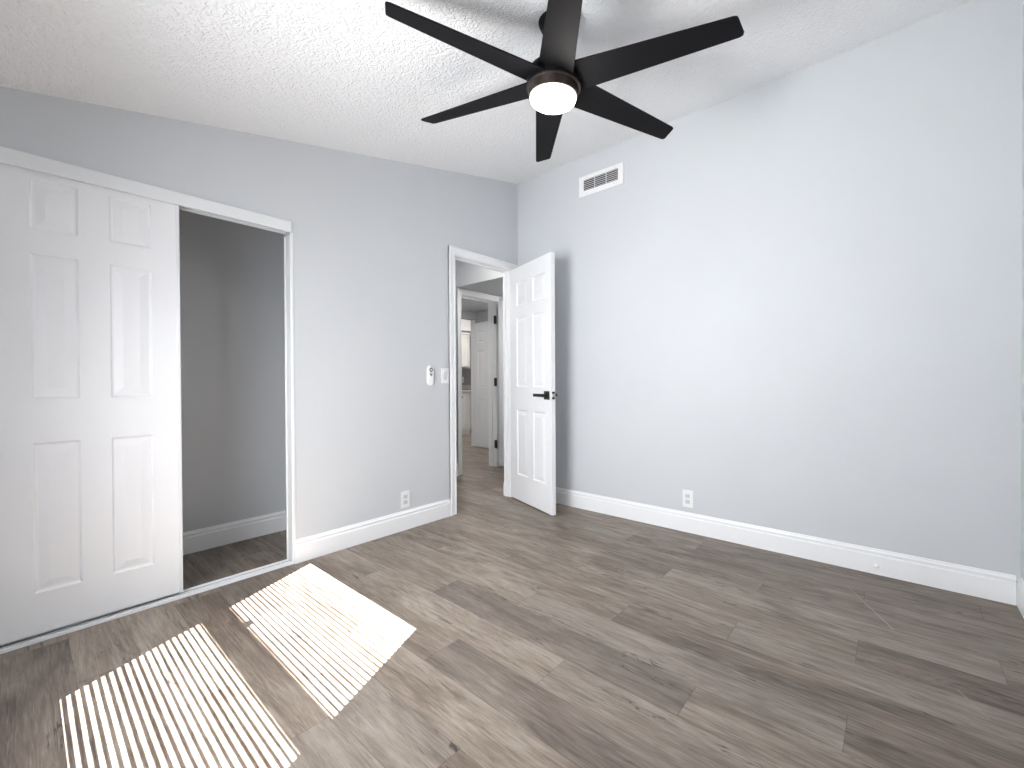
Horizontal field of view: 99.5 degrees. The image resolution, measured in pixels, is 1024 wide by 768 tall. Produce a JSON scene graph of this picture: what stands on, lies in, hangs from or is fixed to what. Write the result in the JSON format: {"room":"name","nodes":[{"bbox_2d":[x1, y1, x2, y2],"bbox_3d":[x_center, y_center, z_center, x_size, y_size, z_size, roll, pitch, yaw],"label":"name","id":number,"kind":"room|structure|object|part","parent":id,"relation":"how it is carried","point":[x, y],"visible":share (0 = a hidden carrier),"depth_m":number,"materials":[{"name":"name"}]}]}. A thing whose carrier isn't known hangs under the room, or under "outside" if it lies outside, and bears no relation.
{"room":"empty bedroom","nodes":[
{"label":"empty bedroom","id":0,"kind":"room"},
{"bbox_2d":[0,559,293,653],"bbox_3d":[-1.686,1.038,2.082,0.077,0.014,1.198,0,1,41],"label":"door track","id":1,"kind":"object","parent":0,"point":[37,638],"depth_m":2.01,"materials":[{"name":"metal"}]},
{"bbox_2d":[0,86,517,561],"bbox_3d":[-1.147,-0.396,2.701,0.075,2.868,3.705,0,1,41],"label":"wall","id":2,"kind":"structure","parent":0,"point":[372,236],"depth_m":2.75,"materials":[{"name":"grey paint"}]},
{"bbox_2d":[0,163,182,644],"bbox_3d":[-1.831,0.068,1.899,0.027,1.911,0.615,0,1,41],"label":"door","id":3,"kind":"structure","parent":2,"relation":"in","point":[91,525],"depth_m":1.87,"materials":[{"name":"white paint"}]},
{"bbox_2d":[0,146,290,233],"bbox_3d":[-1.693,-0.896,2.067,0.080,0.060,1.200,0,1,41],"label":"trim","id":4,"kind":"structure","parent":2,"relation":"attached to","point":[8,156],"depth_m":2.00,"materials":[{"name":"white wood"}]},
{"bbox_2d":[284,233,295,561],"bbox_3d":[-1.693,0.090,2.078,0.075,1.912,1.224,0,1,41],"label":"trim","id":5,"kind":"structure","parent":2,"relation":"attached to","point":[288,240],"depth_m":2.51,"materials":[{"name":"white wood"}]},
{"bbox_2d":[294,499,450,563],"bbox_3d":[-1.376,0.975,2.376,0.014,0.135,2.700,0,1,41],"label":"baseboard","id":6,"kind":"structure","parent":2,"relation":"attached to","point":[317,545],"depth_m":2.84,"materials":[{"name":"white paint"}]},
{"bbox_2d":[401,490,409,508],"bbox_3d":[-0.757,0.819,3.080,0.008,0.118,0.072,0,1,41],"label":"wall outlet","id":7,"kind":"object","parent":2,"relation":"attached to","point":[405,495],"visible":1,"depth_m":3.08,"materials":[{"name":"white plastic"}]},
{"bbox_2d":[427,365,433,384],"bbox_3d":[-0.608,-0.064,3.239,0.022,0.150,0.058,0,1,41],"label":"remote","id":8,"kind":"object","parent":2,"relation":"attached to","point":[430,370],"visible":1,"depth_m":3.23,"materials":[{"name":"white plastic"}]},
{"bbox_2d":[441,368,448,383],"bbox_3d":[-0.516,-0.064,3.350,0.012,0.120,0.072,0,1,41],"label":"light switch","id":9,"kind":"object","parent":2,"relation":"attached to","point":[444,371],"visible":1,"depth_m":3.35,"materials":[{"name":"white plastic"}]},
{"bbox_2d":[448,245,517,515],"bbox_3d":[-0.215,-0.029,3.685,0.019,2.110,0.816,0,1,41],"label":"trim","id":10,"kind":"structure","parent":2,"relation":"attached to","point":[452,250],"depth_m":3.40,"materials":[{"name":"white paint"}]},
{"bbox_2d":[510,252,556,515],"bbox_3d":[0.180,-0.001,3.629,0.154,2.028,0.656,-1,0,-24],"label":"door","id":11,"kind":"structure","parent":10,"relation":"attached to","point":[532,284],"depth_m":3.56,"materials":[{"name":"white paint"}]},
{"bbox_3d":[0.220,0.089,3.422,0.046,0.024,0.136,-1,0,-29],"label":"lever","id":12,"kind":"part","parent":11,"relation":"part of","materials":[{"name":"black metal"}]},
{"bbox_2d":[179,209,502,531],"bbox_3d":[-0.782,-0.192,3.999,1.106,2.440,5.930,0,1,41],"label":"wall","id":13,"kind":"structure","parent":0,"point":[232,323],"depth_m":2.85,"materials":[{"name":"grey paint"}]},
{"bbox_2d":[183,510,285,554],"bbox_3d":[-2.075,0.977,2.574,0.014,0.135,1.860,0,1,41],"label":"baseboard","id":14,"kind":"structure","parent":13,"relation":"attached to","point":[197,540],"depth_m":2.84,"materials":[{"name":"white paint"}]},
{"bbox_2d":[457,288,499,474],"bbox_3d":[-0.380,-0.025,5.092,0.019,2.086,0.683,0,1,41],"label":"trim","id":15,"kind":"structure","parent":13,"relation":"attached to","point":[460,292],"depth_m":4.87,"materials":[{"name":"white paint"}]},
{"bbox_2d":[494,301,503,465],"bbox_3d":[0.088,-0.003,5.303,0.616,2.010,0.037,0,0,0],"label":"door","id":16,"kind":"structure","parent":13,"relation":"in","point":[500,303],"depth_m":5.28,"materials":[{"name":"white paint"}]},
{"bbox_2d":[461,319,470,332],"bbox_3d":[-1.450,-1.245,8.402,0.560,0.385,4.000,0,1,41],"label":"wall","id":17,"kind":"structure","parent":0,"point":[466,324],"depth_m":8.60,"materials":[{"name":"white paint"}]},
{"bbox_2d":[462,335,470,429],"bbox_3d":[-1.250,-0.214,7.703,1.947,2.440,5.000,0,1,41],"label":"wall","id":18,"kind":"structure","parent":0,"point":[470,335],"depth_m":9.44,"materials":[{"name":"grey paint"}]},
{"bbox_2d":[462,369,470,384],"bbox_3d":[-1.081,-0.154,9.230,0.014,0.351,2.250,0,1,41],"label":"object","id":19,"kind":"structure","parent":18,"relation":"attached to","point":[466,373],"depth_m":9.34,"materials":[{"name":"grey paint"}]},
{"bbox_2d":[462,332,470,367],"bbox_3d":[-1.321,-0.664,8.501,0.618,0.680,0.830,0,1,41],"label":"upper cabinet","id":20,"kind":"object","parent":18,"relation":"attached to","point":[465,336],"visible":0.28,"depth_m":8.54,"materials":[{"name":"paint"}]},
{"bbox_2d":[461,298,487,311],"bbox_3d":[-0.746,-1.175,5.912,1.374,0.050,3.000,0,1,41],"label":"ceiling","id":21,"kind":"structure","parent":0,"point":[466,304],"depth_m":6.38,"materials":[{"name":"grey paint"}]},
{"bbox_2d":[461,310,487,322],"bbox_3d":[-0.890,-0.066,5.751,1.377,2.165,2.550,0,1,41],"label":"wall","id":22,"kind":"structure","parent":0,"point":[467,315],"depth_m":6.92,"materials":[{"name":"grey paint"}]},
{"bbox_2d":[471,320,477,445],"bbox_3d":[-0.609,-0.013,7.032,0.101,2.040,0.060,0,1,41],"label":"trim","id":23,"kind":"structure","parent":22,"relation":"attached to","point":[472,321],"depth_m":7.03,"materials":[{"name":"white paint"}]},
{"bbox_2d":[472,321,488,447],"bbox_3d":[-0.385,0.013,6.736,0.035,1.965,0.660,-1,1,-45],"label":"door","id":24,"kind":"structure","parent":22,"relation":"in","point":[479,330],"depth_m":6.82,"materials":[{"name":"white paint"}]},
{"bbox_2d":[456,260,502,287],"bbox_3d":[-0.232,-1.249,4.535,0.981,0.340,0.070,0,1,41],"label":"ceiling","id":25,"kind":"structure","parent":0,"point":[467,274],"depth_m":4.66,"materials":[{"name":"white paint"}]},
{"bbox_2d":[462,279,502,296],"bbox_3d":[0.534,-1.114,5.344,1.056,0.050,2.155,0,1,41],"label":"ceiling","id":26,"kind":"structure","parent":0,"point":[494,287],"depth_m":4.90,"materials":[{"name":"grey paint"}]},
{"bbox_2d":[0,0,971,184],"bbox_3d":[0.015,-1.492,1.661,3.195,0.874,3.705,0,1,41],"label":"ceiling","id":27,"kind":"structure","parent":0,"point":[343,75],"depth_m":1.93,"materials":[{"name":"white paint"}]},
{"bbox_2d":[385,0,743,161],"bbox_3d":[0.172,-1.330,1.786,1.384,0.361,1.219,0,0,29],"label":"ceiling fan","id":28,"kind":"object","parent":27,"relation":"hanging from","point":[556,83],"visible":1,"depth_m":1.67,"materials":[{"name":"black metal"}]},
{"bbox_3d":[-0.165,-1.249,1.594,0.608,0.035,0.139,1,3,-30],"label":"fan blade","id":29,"kind":"part","parent":28,"relation":"part of","materials":[{"name":"black wood"}]},
{"bbox_3d":[-0.160,-1.264,1.986,0.607,0.072,0.139,0,0,31],"label":"fan blade","id":30,"kind":"part","parent":28,"relation":"part of","materials":[{"name":"black wood"}]},
{"bbox_3d":[0.177,-1.258,2.175,0.140,0.048,0.608,0,0,1],"label":"fan blade","id":31,"kind":"part","parent":28,"relation":"part of","materials":[{"name":"black wood"}]},
{"bbox_3d":[0.173,-1.225,1.398,0.137,0.061,0.608,0,0,0],"label":"fan blade","id":32,"kind":"part","parent":28,"relation":"part of","materials":[{"name":"black wood"}]},
{"bbox_3d":[0.510,-1.233,1.980,0.608,0.035,0.139,1,3,-30],"label":"fan blade","id":33,"kind":"part","parent":28,"relation":"part of","materials":[{"name":"black wood"}]},
{"bbox_3d":[0.510,-1.216,1.595,0.607,0.071,0.139,0,0,29],"label":"fan blade","id":34,"kind":"part","parent":28,"relation":"part of","materials":[{"name":"black wood"}]},
{"bbox_2d":[0,430,1023,767],"bbox_3d":[-0.176,1.079,4.800,8.000,0.120,8.350,0,1,41],"label":"floor","id":35,"kind":"structure","parent":0,"point":[501,631],"depth_m":1.61,"materials":[{"name":"plastic"}]},
{"bbox_2d":[462,392,469,434],"bbox_3d":[-1.309,0.583,8.505,0.631,0.835,0.810,0,1,41],"label":"base cabinet","id":36,"kind":"object","parent":35,"relation":"on","point":[465,395],"visible":0.22,"depth_m":8.54,"materials":[{"name":"paint"}]},
{"bbox_3d":[-0.993,0.254,8.449,0.020,0.160,0.330,0,1,41],"label":"drawer","id":37,"kind":"part","parent":36,"relation":"part of","materials":[{"name":"paint"}]},
{"bbox_3d":[-0.991,0.614,8.452,0.020,0.540,0.330,0,1,41],"label":"door","id":38,"kind":"part","parent":36,"relation":"part of","materials":[{"name":"paint"}]},
{"bbox_2d":[462,385,470,391],"bbox_3d":[-1.111,0.094,8.739,0.618,0.136,1.470,0,1,41],"label":"countertop","id":39,"kind":"structure","parent":36,"relation":"on","point":[465,388],"depth_m":9.27,"materials":[{"name":"stone"}]},
{"bbox_2d":[517,0,1021,582],"bbox_3d":[1.224,-0.411,3.028,3.044,2.868,0.075,0,1,41],"label":"wall","id":40,"kind":"structure","parent":0,"point":[795,307],"depth_m":2.49,"materials":[{"name":"grey paint"}]},
{"bbox_2d":[579,162,623,197],"bbox_3d":[0.698,-1.605,3.420,0.394,0.160,0.012,0,1,41],"label":"air vent","id":41,"kind":"object","parent":40,"relation":"in","point":[612,176],"visible":1,"depth_m":3.41,"materials":[{"name":"white plastic"}]},
{"bbox_2d":[682,490,692,507],"bbox_3d":[1.214,0.793,2.995,0.072,0.118,0.008,0,1,41],"label":"wall outlet","id":42,"kind":"object","parent":40,"relation":"attached to","point":[687,495],"visible":1,"depth_m":2.99,"materials":[{"name":"white plastic"}]},
{"bbox_2d":[556,487,1015,605],"bbox_3d":[1.202,0.955,3.004,3.015,0.135,0.014,0,1,41],"label":"baseboard","id":43,"kind":"structure","parent":40,"relation":"attached to","point":[981,583],"depth_m":2.50,"materials":[{"name":"white paint"}]},
{"bbox_2d":[1021,0,1023,580],"bbox_3d":[1.190,-0.395,0.635,0.075,2.868,3.705,0,1,41],"label":"wall","id":44,"kind":"structure","parent":0,"point":[1022,267],"depth_m":1.98,"materials":[{"name":"grey paint"}]},
{"bbox_2d":[1016,576,1023,617],"bbox_3d":[1.171,0.971,0.681,0.014,0.135,3.534,0,1,41],"label":"baseboard","id":45,"kind":"structure","parent":44,"relation":"attached to","point":[1020,583],"depth_m":1.96,"materials":[{"name":"white paint"}]}
]}

